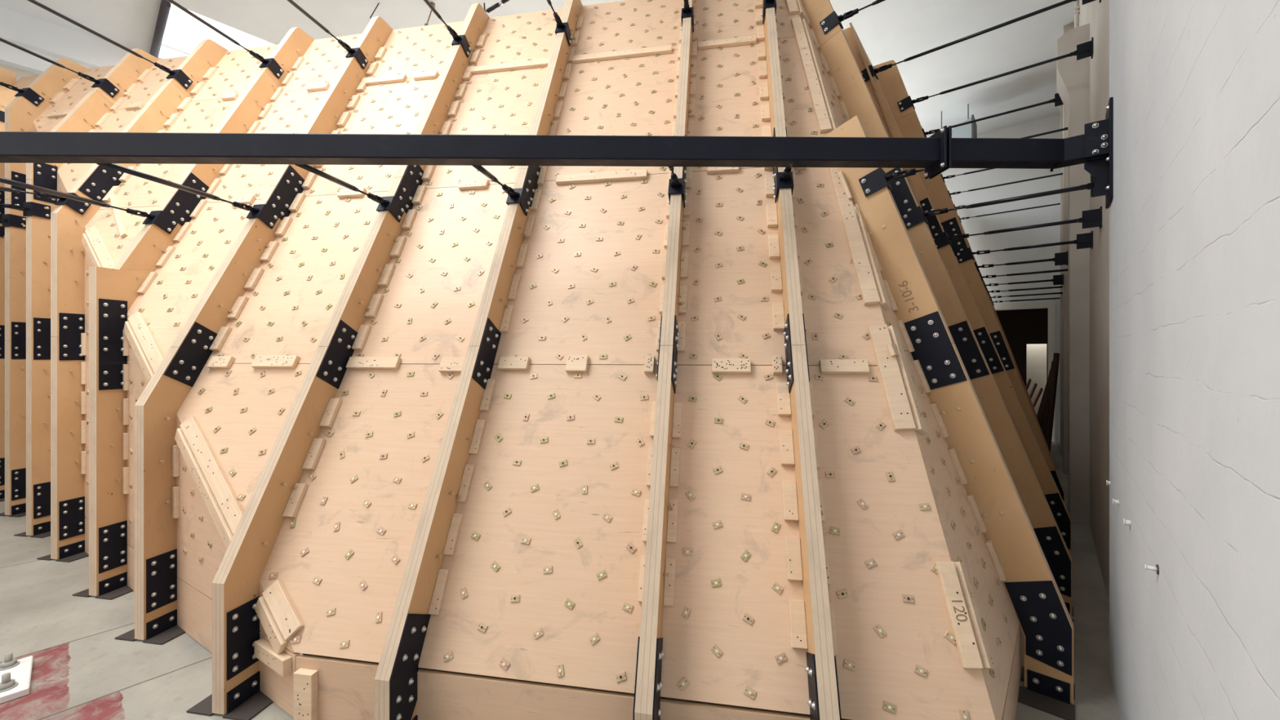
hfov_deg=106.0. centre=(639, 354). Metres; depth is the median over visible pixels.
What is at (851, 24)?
plywood sheet
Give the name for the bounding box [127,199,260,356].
plywood sheet
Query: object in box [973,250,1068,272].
rod
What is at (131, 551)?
plywood sheet
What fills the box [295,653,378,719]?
plywood sheet
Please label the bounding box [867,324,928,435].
batten
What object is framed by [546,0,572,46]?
rod
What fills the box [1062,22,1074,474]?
trim
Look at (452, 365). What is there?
batten
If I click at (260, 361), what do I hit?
batten
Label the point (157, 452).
rib
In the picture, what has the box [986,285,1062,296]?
rod
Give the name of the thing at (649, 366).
batten
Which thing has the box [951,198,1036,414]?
rib
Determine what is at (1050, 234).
wall
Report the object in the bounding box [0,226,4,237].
rod
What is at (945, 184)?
rib
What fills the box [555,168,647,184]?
batten
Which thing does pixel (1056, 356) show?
plank
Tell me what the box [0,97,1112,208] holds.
steel beam
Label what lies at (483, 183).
batten
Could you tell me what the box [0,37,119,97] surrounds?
rod
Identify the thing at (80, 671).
floor
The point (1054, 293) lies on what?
rod
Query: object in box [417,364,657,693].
plywood sheet
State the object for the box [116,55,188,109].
plywood sheet
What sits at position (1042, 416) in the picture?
plank
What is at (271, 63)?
rod
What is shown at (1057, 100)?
rod
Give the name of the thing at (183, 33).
window
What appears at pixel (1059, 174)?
rod
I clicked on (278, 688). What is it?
plywood sheet
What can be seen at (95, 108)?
rib
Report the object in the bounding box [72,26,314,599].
rib
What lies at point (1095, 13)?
column
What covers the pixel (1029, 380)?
plank
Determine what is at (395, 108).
plywood sheet
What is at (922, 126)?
rib
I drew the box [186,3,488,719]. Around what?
rib
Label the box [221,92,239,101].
batten
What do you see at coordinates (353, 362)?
batten
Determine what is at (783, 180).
rod
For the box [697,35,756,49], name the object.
batten
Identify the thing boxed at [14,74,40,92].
plywood sheet
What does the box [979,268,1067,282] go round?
rod
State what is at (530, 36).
plywood sheet
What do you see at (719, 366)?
batten
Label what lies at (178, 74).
rod
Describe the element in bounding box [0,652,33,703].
base plate
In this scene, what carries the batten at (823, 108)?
attached to the plywood sheet at (802, 122)
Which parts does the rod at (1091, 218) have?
rod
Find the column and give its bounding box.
[1079,0,1109,603]
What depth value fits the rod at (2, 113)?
5.34 m
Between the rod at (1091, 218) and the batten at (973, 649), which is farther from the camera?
the rod at (1091, 218)
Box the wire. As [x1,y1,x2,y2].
[369,3,381,18]
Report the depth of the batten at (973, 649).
1.80 m
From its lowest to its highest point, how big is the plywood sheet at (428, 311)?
1.258 m
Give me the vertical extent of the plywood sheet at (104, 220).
0.893 m
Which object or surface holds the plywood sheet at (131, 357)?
attached to the rib at (113, 291)
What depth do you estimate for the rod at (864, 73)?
4.07 m
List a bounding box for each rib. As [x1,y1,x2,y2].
[0,57,87,517]
[0,66,16,501]
[13,48,159,537]
[36,39,228,562]
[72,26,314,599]
[115,16,393,644]
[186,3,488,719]
[374,0,583,719]
[632,0,698,719]
[754,0,841,719]
[801,0,1073,622]
[824,115,1075,719]
[842,26,1071,556]
[873,60,1064,502]
[914,109,1057,475]
[921,126,1052,458]
[940,173,1036,416]
[940,173,1048,446]
[945,184,1036,415]
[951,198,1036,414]
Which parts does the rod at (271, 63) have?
rod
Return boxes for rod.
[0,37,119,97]
[0,81,44,106]
[0,110,4,122]
[0,177,178,234]
[0,186,91,214]
[0,201,50,218]
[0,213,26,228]
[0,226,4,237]
[26,0,193,88]
[96,163,279,229]
[166,0,284,79]
[286,0,368,69]
[295,164,404,222]
[423,0,471,57]
[472,165,530,216]
[483,0,509,13]
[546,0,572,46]
[667,166,687,208]
[680,0,695,32]
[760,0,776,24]
[772,160,794,203]
[819,0,885,34]
[858,168,924,196]
[860,0,1101,81]
[897,37,1093,112]
[901,174,1096,229]
[921,93,1063,137]
[933,206,1102,248]
[941,168,995,182]
[947,173,1062,198]
[955,231,1093,263]
[958,203,1060,222]
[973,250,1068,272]
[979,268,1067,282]
[983,273,1063,289]
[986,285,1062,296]
[989,292,1062,301]
[991,297,1060,305]
[1022,127,1067,137]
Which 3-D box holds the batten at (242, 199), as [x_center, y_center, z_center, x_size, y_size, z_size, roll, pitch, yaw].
[-3.068,-1.192,3.730,0.180,0.073,0.056,0,0,10]
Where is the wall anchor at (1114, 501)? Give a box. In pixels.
[1112,498,1119,504]
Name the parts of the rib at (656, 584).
splice plate, splice plate, splice plate, splice plate, splice plate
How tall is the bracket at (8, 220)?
0.328 m
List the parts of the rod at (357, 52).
rod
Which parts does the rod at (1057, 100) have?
rod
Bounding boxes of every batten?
[46,109,71,118]
[81,225,115,268]
[109,193,128,237]
[123,311,164,382]
[124,102,144,110]
[174,416,244,548]
[206,355,235,368]
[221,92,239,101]
[230,195,256,204]
[250,355,300,368]
[254,580,303,654]
[254,638,291,676]
[293,667,317,719]
[306,82,329,91]
[337,187,366,198]
[346,356,401,369]
[364,74,407,85]
[413,70,438,80]
[438,357,465,373]
[457,178,488,190]
[466,57,549,74]
[497,356,530,370]
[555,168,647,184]
[564,355,589,373]
[572,44,671,63]
[644,355,655,373]
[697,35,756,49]
[706,166,738,173]
[711,358,751,373]
[772,355,782,374]
[785,0,806,19]
[791,17,838,133]
[795,167,805,170]
[818,359,869,373]
[828,167,890,310]
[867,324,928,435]
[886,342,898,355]
[935,561,994,668]
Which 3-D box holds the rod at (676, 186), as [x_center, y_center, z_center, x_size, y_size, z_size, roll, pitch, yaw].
[0.200,-0.975,2.777,0.116,0.161,0.454,0,0,10]
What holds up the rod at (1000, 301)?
attached to the rib at (951, 198)
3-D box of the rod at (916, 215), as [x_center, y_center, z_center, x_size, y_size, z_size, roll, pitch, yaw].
[2.345,-0.990,3.173,1.117,0.167,0.116,0,0,42]
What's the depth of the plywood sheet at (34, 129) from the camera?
4.91 m
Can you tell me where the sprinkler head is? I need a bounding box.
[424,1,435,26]
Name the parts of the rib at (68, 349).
splice plate, splice plate, splice plate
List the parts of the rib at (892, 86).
splice plate, splice plate, splice plate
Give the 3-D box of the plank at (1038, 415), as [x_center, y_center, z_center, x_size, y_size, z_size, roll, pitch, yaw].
[5.876,0.960,7.112,0.435,1.256,0.050,0,0,-1]
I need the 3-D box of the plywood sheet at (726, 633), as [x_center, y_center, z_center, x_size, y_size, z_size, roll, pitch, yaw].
[0.405,0.684,2.135,0.620,1.258,0.688,0,0,10]
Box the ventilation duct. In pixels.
[941,103,977,137]
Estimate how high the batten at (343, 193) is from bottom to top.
0.073 m
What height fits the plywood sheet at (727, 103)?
1.234 m
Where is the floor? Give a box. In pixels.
[0,441,1119,719]
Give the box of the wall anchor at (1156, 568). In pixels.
[1143,564,1159,574]
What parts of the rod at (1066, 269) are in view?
rod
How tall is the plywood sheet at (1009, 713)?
0.294 m
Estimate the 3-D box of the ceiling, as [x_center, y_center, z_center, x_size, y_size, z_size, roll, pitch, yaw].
[0.406,-4.550,7.840,11.900,0.300,19.500,0,0,40]
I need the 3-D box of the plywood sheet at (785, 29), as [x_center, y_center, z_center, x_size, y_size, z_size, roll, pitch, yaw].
[1.160,-2.798,3.907,0.265,0.749,0.414,0,0,10]
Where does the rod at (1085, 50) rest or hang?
attached to the rib at (892, 86)
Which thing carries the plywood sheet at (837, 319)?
attached to the rib at (811, 619)
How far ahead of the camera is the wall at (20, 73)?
6.39 m
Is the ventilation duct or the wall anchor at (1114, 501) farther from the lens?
the ventilation duct
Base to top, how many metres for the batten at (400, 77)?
0.073 m
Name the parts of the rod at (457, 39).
rod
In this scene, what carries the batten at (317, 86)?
on the plywood sheet at (291, 111)
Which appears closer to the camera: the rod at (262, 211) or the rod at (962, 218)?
the rod at (262, 211)
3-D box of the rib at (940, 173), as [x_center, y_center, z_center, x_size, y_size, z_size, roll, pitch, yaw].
[5.498,-0.788,7.785,1.593,4.774,0.323,0,0,38]
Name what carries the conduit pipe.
attached to the column
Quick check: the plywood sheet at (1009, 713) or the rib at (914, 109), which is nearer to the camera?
the plywood sheet at (1009, 713)
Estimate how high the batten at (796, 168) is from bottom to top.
0.064 m
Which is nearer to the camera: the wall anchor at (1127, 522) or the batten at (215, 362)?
the wall anchor at (1127, 522)
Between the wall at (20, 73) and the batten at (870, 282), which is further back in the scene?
the wall at (20, 73)
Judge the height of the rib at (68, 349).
4.779 m
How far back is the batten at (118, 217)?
3.86 m
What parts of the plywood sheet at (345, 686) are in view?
backing rail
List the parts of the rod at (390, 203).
rod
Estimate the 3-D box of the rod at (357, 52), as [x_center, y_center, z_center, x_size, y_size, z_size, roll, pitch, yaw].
[-2.987,-2.640,1.546,0.116,0.181,5.740,0,0,10]
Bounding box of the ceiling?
[0,0,1074,137]
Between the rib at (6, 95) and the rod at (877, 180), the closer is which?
the rod at (877, 180)
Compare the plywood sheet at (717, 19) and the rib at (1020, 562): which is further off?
the plywood sheet at (717, 19)
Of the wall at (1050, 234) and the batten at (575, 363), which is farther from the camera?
the wall at (1050, 234)
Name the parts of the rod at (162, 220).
rod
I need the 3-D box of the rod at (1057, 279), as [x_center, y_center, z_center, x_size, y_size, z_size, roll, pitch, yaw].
[5.278,-0.992,6.761,0.986,0.163,0.116,0,0,39]
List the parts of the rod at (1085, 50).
rod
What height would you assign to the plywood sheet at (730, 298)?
1.258 m
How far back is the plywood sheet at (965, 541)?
2.15 m
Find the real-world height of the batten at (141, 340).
0.532 m
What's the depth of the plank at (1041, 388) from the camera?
10.59 m
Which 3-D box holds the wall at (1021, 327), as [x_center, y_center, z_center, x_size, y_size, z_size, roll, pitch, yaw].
[7.929,0.050,11.203,3.450,3.100,3.450,0,0,40]
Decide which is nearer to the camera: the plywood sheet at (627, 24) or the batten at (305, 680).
the batten at (305, 680)
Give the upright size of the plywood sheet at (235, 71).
0.751 m
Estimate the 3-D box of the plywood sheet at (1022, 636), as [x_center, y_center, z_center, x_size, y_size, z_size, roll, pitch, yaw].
[2.156,1.448,2.706,0.020,0.294,0.945,0,0,41]
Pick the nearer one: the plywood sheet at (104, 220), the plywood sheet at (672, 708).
the plywood sheet at (672, 708)
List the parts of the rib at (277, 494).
splice plate, splice plate, splice plate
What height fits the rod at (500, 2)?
0.719 m
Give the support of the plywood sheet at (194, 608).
attached to the rib at (277, 494)
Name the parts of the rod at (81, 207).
rod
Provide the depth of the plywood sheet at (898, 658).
1.93 m
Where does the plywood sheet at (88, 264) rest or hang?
attached to the rib at (113, 291)
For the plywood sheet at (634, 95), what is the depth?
3.64 m
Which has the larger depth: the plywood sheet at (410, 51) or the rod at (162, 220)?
the plywood sheet at (410, 51)
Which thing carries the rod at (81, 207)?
attached to the rib at (68, 349)
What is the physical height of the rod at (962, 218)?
0.163 m
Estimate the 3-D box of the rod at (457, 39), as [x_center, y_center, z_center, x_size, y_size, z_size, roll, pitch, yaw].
[-2.045,-2.640,1.084,0.118,0.181,6.332,0,0,10]
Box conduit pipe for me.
[1073,0,1079,27]
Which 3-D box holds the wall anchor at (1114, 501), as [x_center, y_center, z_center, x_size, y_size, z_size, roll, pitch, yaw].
[2.121,0.656,2.148,0.025,0.028,0.027,0,0,40]
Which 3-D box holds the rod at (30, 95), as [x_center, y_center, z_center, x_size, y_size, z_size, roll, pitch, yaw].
[-6.518,-2.640,3.278,0.118,0.181,3.522,0,0,10]
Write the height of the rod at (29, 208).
0.278 m
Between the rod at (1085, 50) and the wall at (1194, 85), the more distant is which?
the rod at (1085, 50)
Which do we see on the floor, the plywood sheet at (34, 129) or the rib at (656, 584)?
the rib at (656, 584)
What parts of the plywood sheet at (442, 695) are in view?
backing rail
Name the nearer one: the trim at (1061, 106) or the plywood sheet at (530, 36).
the plywood sheet at (530, 36)
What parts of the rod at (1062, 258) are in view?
rod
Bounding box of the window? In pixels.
[161,3,274,54]
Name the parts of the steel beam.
joint plate, joint plate, wall plate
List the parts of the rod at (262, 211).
rod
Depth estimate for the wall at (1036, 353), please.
12.28 m
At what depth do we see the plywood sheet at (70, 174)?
4.58 m
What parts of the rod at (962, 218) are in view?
rod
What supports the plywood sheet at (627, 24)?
attached to the rib at (656, 584)
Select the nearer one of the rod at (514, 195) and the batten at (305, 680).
the batten at (305, 680)
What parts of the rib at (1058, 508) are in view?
splice plate, splice plate, splice plate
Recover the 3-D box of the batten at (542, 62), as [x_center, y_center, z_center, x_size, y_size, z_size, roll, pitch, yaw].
[-1.088,-2.427,4.064,0.780,0.073,0.056,0,0,10]
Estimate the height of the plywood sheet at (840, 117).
1.202 m
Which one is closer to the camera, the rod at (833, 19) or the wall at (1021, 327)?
the rod at (833, 19)
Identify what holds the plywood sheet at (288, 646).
attached to the rib at (277, 494)
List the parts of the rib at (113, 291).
splice plate, splice plate, splice plate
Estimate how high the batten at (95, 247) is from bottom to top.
0.633 m
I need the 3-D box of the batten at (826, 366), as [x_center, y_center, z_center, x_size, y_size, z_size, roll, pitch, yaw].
[0.992,0.058,2.349,0.220,0.071,0.055,0,0,10]
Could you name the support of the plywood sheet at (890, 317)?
attached to the rib at (1020, 562)
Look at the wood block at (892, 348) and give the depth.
2.31 m
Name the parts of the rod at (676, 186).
rod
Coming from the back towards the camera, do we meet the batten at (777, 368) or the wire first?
the wire
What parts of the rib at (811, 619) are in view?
splice plate, splice plate, splice plate, splice plate, splice plate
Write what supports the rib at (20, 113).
on the floor
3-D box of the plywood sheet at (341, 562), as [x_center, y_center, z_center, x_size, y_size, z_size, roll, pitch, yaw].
[-1.352,0.684,2.437,0.906,1.259,0.689,0,0,10]
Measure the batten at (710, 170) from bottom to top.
0.073 m
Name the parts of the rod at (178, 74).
rod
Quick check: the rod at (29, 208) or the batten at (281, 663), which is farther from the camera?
the rod at (29, 208)
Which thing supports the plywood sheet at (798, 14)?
attached to the rib at (849, 85)
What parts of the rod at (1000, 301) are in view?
rod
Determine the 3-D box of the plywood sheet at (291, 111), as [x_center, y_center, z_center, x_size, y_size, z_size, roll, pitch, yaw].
[-3.001,-1.811,4.083,0.882,1.235,0.676,0,0,10]
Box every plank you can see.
[1026,378,1031,390]
[1029,382,1037,399]
[1032,387,1043,408]
[1036,378,1048,422]
[1039,368,1050,428]
[1041,360,1053,439]
[1045,352,1059,453]
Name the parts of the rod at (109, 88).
rod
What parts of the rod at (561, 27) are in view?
rod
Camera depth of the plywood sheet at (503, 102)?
3.81 m
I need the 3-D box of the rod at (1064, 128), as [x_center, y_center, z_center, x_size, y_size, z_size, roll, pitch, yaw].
[4.534,-2.662,6.146,1.608,0.163,0.117,0,0,40]
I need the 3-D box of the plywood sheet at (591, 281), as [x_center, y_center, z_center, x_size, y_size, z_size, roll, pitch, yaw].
[-0.288,-0.569,2.939,1.015,1.258,0.688,0,0,10]
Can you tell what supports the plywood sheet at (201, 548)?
attached to the rib at (277, 494)
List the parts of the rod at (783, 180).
rod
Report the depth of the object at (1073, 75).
4.59 m
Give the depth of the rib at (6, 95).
5.35 m
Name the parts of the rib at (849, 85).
splice plate, splice plate, splice plate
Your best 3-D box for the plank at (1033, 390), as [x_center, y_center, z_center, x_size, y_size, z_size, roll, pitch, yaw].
[8.471,1.115,10.582,0.812,0.964,0.030,0,0,-25]
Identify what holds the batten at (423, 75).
on the plywood sheet at (395, 108)
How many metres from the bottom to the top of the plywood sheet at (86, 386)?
1.251 m
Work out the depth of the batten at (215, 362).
2.96 m
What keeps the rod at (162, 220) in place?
attached to the rib at (113, 291)
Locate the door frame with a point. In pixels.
(1051, 304)
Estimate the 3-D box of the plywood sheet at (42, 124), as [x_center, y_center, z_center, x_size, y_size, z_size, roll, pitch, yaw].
[-5.782,-2.060,4.697,0.968,0.738,0.409,0,0,10]
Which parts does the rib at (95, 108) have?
splice plate, splice plate, splice plate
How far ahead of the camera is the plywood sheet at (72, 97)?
5.11 m
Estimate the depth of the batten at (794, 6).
3.85 m
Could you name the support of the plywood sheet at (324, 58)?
attached to the rib at (113, 291)
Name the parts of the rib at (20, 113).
splice plate, splice plate, splice plate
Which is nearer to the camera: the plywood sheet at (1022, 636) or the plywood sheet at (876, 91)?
the plywood sheet at (1022, 636)
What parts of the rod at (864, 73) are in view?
rod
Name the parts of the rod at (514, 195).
rod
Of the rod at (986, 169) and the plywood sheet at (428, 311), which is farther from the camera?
the rod at (986, 169)
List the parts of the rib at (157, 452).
splice plate, splice plate, splice plate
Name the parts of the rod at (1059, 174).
rod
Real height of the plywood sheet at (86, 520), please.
0.283 m
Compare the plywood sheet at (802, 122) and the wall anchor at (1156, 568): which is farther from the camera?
the plywood sheet at (802, 122)
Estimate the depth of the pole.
6.37 m
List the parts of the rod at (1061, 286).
rod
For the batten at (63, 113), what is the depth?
4.88 m
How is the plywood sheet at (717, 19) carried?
attached to the rib at (811, 619)
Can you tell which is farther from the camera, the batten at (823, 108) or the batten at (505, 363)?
the batten at (823, 108)
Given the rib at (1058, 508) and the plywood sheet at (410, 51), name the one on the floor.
the rib at (1058, 508)
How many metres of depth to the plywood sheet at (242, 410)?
2.78 m
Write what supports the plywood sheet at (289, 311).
attached to the rib at (157, 452)
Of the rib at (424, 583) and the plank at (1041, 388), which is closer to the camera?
the rib at (424, 583)
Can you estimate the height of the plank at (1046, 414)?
1.491 m
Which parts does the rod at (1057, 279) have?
rod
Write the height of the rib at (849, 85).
4.774 m
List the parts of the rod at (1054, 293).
rod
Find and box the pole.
[149,0,170,57]
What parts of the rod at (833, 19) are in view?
rod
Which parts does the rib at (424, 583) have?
splice plate, splice plate, splice plate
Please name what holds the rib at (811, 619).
on the floor
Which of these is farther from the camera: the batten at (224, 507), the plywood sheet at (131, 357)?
the plywood sheet at (131, 357)
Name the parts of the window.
frame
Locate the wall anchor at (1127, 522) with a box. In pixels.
[1122,518,1130,525]
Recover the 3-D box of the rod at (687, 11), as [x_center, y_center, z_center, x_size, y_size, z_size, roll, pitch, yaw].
[-0.041,-2.640,1.481,0.120,0.181,4.872,0,0,10]
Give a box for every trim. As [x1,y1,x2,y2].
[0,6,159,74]
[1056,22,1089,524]
[1060,104,1062,452]
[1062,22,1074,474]
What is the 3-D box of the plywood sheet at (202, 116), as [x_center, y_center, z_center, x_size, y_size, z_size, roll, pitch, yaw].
[-3.944,-1.811,4.245,1.025,1.235,0.676,0,0,10]
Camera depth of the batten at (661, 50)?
3.89 m
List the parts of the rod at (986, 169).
rod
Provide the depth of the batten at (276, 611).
2.19 m
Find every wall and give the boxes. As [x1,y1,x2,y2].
[0,63,138,362]
[941,114,1060,442]
[995,307,1048,386]
[1026,343,1046,413]
[1109,0,1279,719]
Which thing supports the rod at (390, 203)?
attached to the rib at (277, 494)
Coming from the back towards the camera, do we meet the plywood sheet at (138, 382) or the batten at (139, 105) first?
the batten at (139, 105)
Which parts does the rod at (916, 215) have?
rod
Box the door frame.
[993,301,1054,441]
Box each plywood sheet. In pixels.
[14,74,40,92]
[32,122,37,131]
[33,117,63,132]
[36,65,115,118]
[57,106,143,192]
[57,171,67,200]
[84,205,159,263]
[84,227,93,360]
[84,361,88,518]
[84,516,88,554]
[98,96,239,209]
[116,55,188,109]
[126,362,147,548]
[126,544,134,591]
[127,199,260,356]
[127,314,137,361]
[176,413,226,599]
[176,577,212,653]
[177,363,310,511]
[191,44,278,102]
[205,87,328,203]
[205,191,387,364]
[258,582,294,653]
[258,631,299,718]
[259,364,460,662]
[281,33,361,92]
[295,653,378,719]
[302,75,439,196]
[351,182,514,364]
[366,20,464,78]
[416,667,634,719]
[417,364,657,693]
[422,66,546,188]
[469,8,564,66]
[493,173,669,364]
[544,49,679,181]
[572,0,684,55]
[660,364,809,714]
[660,696,810,719]
[676,167,786,365]
[688,40,770,172]
[692,0,763,47]
[776,0,799,39]
[777,36,829,137]
[791,167,884,365]
[798,13,819,52]
[808,365,995,719]
[814,47,847,131]
[849,22,882,90]
[875,90,921,207]
[879,302,908,351]
[904,351,1019,719]
[1001,623,1020,719]
[1020,626,1024,679]
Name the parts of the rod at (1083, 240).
rod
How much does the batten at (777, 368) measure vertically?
0.098 m
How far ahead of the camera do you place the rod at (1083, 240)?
4.44 m
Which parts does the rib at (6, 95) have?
splice plate, splice plate, splice plate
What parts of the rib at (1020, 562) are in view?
splice plate, splice plate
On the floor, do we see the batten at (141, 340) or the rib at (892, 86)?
the rib at (892, 86)
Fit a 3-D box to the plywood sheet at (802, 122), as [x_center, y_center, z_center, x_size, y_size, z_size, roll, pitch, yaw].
[1.122,-1.811,3.374,0.369,1.234,0.675,0,0,10]
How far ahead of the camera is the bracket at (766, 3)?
3.63 m
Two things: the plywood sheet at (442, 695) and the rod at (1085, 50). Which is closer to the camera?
the plywood sheet at (442, 695)
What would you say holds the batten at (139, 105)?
attached to the plywood sheet at (146, 89)
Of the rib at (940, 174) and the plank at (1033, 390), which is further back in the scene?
the plank at (1033, 390)

